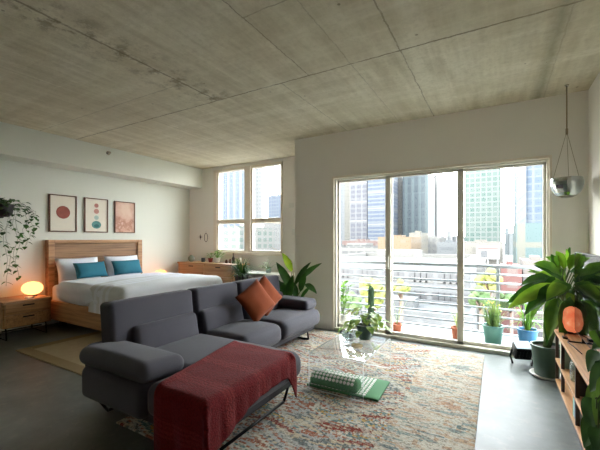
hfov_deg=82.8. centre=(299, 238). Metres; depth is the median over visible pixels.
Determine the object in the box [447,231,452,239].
tower
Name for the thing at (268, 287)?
throw cushion
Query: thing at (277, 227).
building
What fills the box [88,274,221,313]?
bedspread
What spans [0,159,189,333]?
wall
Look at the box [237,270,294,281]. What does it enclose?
desk
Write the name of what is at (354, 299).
street tree
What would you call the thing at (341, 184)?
office tower
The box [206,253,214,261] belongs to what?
potted plant
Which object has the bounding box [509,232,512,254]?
tower
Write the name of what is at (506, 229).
tower
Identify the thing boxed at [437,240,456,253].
office block
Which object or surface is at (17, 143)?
beam
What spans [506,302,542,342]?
plant
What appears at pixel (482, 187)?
office tower
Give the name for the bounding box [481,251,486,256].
picture
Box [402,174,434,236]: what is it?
office tower
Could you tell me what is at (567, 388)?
bookshelf
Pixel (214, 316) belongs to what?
cushion
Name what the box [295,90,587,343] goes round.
wall
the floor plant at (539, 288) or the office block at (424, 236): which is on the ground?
the office block at (424, 236)
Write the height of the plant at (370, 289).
0.690 m
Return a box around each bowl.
[342,330,356,340]
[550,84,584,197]
[550,176,584,197]
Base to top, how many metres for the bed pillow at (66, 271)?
0.399 m
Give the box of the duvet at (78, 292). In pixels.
[55,272,181,305]
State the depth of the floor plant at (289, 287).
5.10 m
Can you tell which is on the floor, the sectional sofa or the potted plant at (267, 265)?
the sectional sofa
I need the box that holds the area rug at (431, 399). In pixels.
[116,329,483,449]
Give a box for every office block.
[268,194,280,217]
[409,231,427,253]
[428,236,445,253]
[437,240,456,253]
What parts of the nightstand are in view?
drawer, drawer, leg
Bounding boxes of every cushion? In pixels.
[132,312,198,347]
[156,334,300,408]
[198,301,243,333]
[206,319,280,346]
[235,279,275,320]
[242,291,282,319]
[249,308,319,339]
[259,275,281,315]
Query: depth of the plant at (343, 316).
5.38 m
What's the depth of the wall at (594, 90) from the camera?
3.47 m
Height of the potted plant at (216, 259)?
0.281 m
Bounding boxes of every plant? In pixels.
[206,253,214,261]
[222,257,255,281]
[258,262,275,272]
[269,246,321,296]
[338,305,391,339]
[340,280,354,323]
[366,286,373,322]
[393,291,405,331]
[450,309,456,338]
[477,296,506,344]
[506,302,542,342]
[507,247,573,380]
[581,330,599,449]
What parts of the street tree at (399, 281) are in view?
crown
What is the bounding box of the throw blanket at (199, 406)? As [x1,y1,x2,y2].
[154,340,296,449]
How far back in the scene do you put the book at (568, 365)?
2.95 m
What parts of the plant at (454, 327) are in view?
pot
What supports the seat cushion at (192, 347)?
on the sectional sofa
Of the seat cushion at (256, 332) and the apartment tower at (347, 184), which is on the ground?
the apartment tower at (347, 184)
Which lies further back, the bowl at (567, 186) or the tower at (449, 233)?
the tower at (449, 233)
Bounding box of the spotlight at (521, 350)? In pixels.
[509,340,532,365]
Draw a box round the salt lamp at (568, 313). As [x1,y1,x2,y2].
[562,306,581,353]
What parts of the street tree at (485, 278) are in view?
crown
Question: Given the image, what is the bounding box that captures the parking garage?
[340,243,377,254]
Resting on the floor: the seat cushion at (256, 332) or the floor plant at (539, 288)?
the floor plant at (539, 288)
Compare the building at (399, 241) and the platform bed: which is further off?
the building at (399, 241)
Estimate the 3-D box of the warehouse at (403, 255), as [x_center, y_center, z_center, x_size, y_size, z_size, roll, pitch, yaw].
[23.462,16.929,75.305,27.197,28.942,22.160,0,0,30]
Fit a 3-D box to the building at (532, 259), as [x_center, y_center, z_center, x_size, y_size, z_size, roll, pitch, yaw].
[61.769,17.876,89.030,6.541,27.048,16.000,0,0,30]
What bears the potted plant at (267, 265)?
on the desk at (257, 274)
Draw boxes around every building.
[221,226,274,250]
[240,223,280,250]
[342,239,377,245]
[378,235,420,249]
[464,240,502,318]
[477,256,485,329]
[500,260,521,334]
[513,223,542,263]
[519,255,542,337]
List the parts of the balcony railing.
handrail, post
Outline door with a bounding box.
[332,155,551,358]
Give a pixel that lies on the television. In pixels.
(586, 265)
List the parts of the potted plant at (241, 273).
pot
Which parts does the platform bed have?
mattress, bed frame, headboard, headboard trim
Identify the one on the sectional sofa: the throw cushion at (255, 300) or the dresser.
the throw cushion at (255, 300)
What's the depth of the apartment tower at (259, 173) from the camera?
286.06 m
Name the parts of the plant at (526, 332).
pot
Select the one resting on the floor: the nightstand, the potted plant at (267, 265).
the nightstand
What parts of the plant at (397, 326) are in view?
pot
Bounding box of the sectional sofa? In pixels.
[79,275,319,449]
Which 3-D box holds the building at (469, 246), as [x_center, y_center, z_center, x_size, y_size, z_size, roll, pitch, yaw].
[71.109,15.826,132.159,13.129,31.148,20.000,0,0,30]
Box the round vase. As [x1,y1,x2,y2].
[188,255,194,261]
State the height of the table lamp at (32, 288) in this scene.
0.222 m
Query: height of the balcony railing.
1.050 m
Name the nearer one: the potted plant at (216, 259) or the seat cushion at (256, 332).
the seat cushion at (256, 332)
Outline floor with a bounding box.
[0,315,581,449]
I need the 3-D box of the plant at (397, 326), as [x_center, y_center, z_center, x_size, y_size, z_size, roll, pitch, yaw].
[1.474,1.052,5.098,0.160,0.705,0.265,0,0,-33]
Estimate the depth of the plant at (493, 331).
4.53 m
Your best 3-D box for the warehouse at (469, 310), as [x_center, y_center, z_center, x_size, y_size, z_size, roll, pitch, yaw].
[17.724,20.755,58.693,22.732,21.290,11.660,0,0,30]
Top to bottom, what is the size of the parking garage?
29.209 m
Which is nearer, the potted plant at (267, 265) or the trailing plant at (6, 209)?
the trailing plant at (6, 209)
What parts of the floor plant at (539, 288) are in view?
pot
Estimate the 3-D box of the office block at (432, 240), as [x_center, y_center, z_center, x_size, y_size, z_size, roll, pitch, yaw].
[78.319,14.822,200.214,11.076,33.157,25.000,0,0,30]
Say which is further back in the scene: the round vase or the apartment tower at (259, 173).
the apartment tower at (259, 173)
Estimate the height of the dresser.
0.890 m
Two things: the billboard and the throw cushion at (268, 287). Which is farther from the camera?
the billboard
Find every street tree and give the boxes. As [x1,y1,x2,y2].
[340,291,362,313]
[359,277,384,311]
[393,279,410,320]
[468,285,494,330]
[474,268,502,313]
[495,291,524,333]
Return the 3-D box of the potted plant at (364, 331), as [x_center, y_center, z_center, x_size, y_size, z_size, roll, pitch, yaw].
[0.690,0.879,3.599,0.576,0.343,0.523,0,0,30]
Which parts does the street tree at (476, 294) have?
crown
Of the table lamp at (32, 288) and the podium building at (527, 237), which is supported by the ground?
the podium building at (527, 237)
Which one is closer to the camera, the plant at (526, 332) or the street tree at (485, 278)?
the plant at (526, 332)
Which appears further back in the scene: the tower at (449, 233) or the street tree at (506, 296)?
the tower at (449, 233)
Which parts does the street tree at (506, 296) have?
crown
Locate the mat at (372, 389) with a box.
[307,369,389,401]
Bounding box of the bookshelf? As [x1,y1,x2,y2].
[554,329,589,449]
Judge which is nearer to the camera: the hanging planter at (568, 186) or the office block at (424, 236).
the hanging planter at (568, 186)
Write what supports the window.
in the wall at (201, 200)
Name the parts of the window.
sill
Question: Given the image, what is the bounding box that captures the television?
[568,252,599,351]
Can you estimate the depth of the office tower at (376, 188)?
261.71 m
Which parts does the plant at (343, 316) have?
pot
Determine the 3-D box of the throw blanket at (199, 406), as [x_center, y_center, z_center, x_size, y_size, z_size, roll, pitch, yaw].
[-0.540,1.159,2.456,0.666,0.463,1.179,0,0,24]
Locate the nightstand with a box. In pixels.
[0,294,51,340]
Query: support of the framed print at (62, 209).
attached to the wall at (162, 213)
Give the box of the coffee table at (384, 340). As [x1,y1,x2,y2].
[309,332,390,401]
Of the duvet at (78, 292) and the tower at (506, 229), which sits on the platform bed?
the duvet at (78, 292)
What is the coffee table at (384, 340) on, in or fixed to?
on the area rug at (431, 399)
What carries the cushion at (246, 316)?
on the sectional sofa
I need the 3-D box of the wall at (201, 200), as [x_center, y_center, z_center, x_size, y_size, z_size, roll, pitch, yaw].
[-1.077,-0.110,7.327,3.490,3.020,0.200,0,0,30]
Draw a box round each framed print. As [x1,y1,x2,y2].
[48,194,76,231]
[84,197,107,232]
[114,201,134,232]
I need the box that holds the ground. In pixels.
[503,244,512,262]
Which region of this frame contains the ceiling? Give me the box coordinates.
[0,0,599,168]
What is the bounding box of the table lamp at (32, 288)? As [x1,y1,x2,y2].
[21,281,42,296]
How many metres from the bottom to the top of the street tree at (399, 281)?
25.818 m
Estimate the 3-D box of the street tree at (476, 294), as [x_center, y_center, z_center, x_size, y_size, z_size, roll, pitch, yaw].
[22.097,18.513,41.475,2.932,25.782,2.747,0,0,30]
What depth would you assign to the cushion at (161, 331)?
3.17 m
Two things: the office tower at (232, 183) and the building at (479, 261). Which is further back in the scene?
the office tower at (232, 183)
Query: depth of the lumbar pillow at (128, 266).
6.12 m
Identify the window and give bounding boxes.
[211,161,284,255]
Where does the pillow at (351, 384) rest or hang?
on the mat at (372, 389)
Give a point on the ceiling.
(201, 84)
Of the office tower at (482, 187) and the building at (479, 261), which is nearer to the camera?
the building at (479, 261)
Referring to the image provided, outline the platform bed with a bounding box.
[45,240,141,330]
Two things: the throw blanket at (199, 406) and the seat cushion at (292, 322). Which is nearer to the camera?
the throw blanket at (199, 406)
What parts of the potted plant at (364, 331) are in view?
pot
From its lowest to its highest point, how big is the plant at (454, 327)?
0.460 m
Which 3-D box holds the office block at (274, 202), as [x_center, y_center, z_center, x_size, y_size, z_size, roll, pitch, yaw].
[-18.929,-6.511,341.507,23.755,75.821,12.000,0,0,30]
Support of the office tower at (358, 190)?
on the ground
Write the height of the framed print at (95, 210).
0.620 m
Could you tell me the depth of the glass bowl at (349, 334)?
3.52 m
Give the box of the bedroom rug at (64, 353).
[15,331,101,375]
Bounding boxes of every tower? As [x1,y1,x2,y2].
[221,170,243,226]
[255,168,263,217]
[340,183,343,244]
[344,182,349,240]
[350,181,367,240]
[368,177,397,240]
[398,177,401,234]
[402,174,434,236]
[433,175,440,236]
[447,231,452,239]
[465,169,500,240]
[505,228,508,254]
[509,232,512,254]
[514,165,542,223]
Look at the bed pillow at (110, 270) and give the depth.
6.20 m
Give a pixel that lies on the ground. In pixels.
(505, 257)
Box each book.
[565,350,574,369]
[580,374,587,396]
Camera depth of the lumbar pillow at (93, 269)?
5.56 m
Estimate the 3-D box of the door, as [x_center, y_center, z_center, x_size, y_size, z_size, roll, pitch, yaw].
[1.708,0.223,4.598,2.735,2.355,0.150,0,0,30]
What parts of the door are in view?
sash, sash, sash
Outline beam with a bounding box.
[0,122,201,189]
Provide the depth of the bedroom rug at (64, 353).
4.20 m
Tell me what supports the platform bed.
on the floor
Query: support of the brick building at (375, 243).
on the ground
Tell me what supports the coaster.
on the coffee table at (384, 340)
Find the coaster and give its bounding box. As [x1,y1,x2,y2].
[351,343,362,347]
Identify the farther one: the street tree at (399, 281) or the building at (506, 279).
the building at (506, 279)
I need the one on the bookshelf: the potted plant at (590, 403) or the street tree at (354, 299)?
the potted plant at (590, 403)
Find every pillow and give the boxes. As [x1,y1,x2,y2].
[55,257,100,282]
[73,261,107,278]
[104,255,140,276]
[111,259,142,274]
[310,369,360,392]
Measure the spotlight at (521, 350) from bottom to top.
0.246 m
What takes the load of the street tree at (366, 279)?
on the ground
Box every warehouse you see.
[340,249,476,302]
[340,294,476,329]
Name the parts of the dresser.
drawer, drawer, drawer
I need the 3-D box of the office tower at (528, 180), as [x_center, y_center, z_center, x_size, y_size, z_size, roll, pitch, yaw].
[114.030,-45.168,167.503,13.625,77.100,27.800,0,0,30]
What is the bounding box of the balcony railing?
[340,260,542,340]
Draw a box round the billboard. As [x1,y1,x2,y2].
[476,246,499,264]
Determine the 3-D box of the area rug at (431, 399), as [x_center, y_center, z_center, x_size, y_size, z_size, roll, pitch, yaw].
[0.404,1.393,3.320,2.370,0.013,3.090,0,0,30]
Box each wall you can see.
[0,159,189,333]
[190,156,294,295]
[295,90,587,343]
[588,72,599,254]
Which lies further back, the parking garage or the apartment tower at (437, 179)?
the apartment tower at (437, 179)
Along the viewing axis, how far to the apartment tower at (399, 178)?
296.23 m
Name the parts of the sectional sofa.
arm, armrest, frame, armrest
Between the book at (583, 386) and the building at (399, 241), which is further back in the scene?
the building at (399, 241)
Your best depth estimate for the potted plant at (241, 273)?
6.26 m
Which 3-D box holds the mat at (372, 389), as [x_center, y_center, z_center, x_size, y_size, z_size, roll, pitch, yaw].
[0.463,1.372,3.233,0.695,0.026,0.454,0,0,30]
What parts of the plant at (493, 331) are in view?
pot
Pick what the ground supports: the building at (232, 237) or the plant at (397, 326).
the building at (232, 237)
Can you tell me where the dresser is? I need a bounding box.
[177,261,249,282]
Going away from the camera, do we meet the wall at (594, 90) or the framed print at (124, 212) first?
the wall at (594, 90)
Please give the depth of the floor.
2.86 m

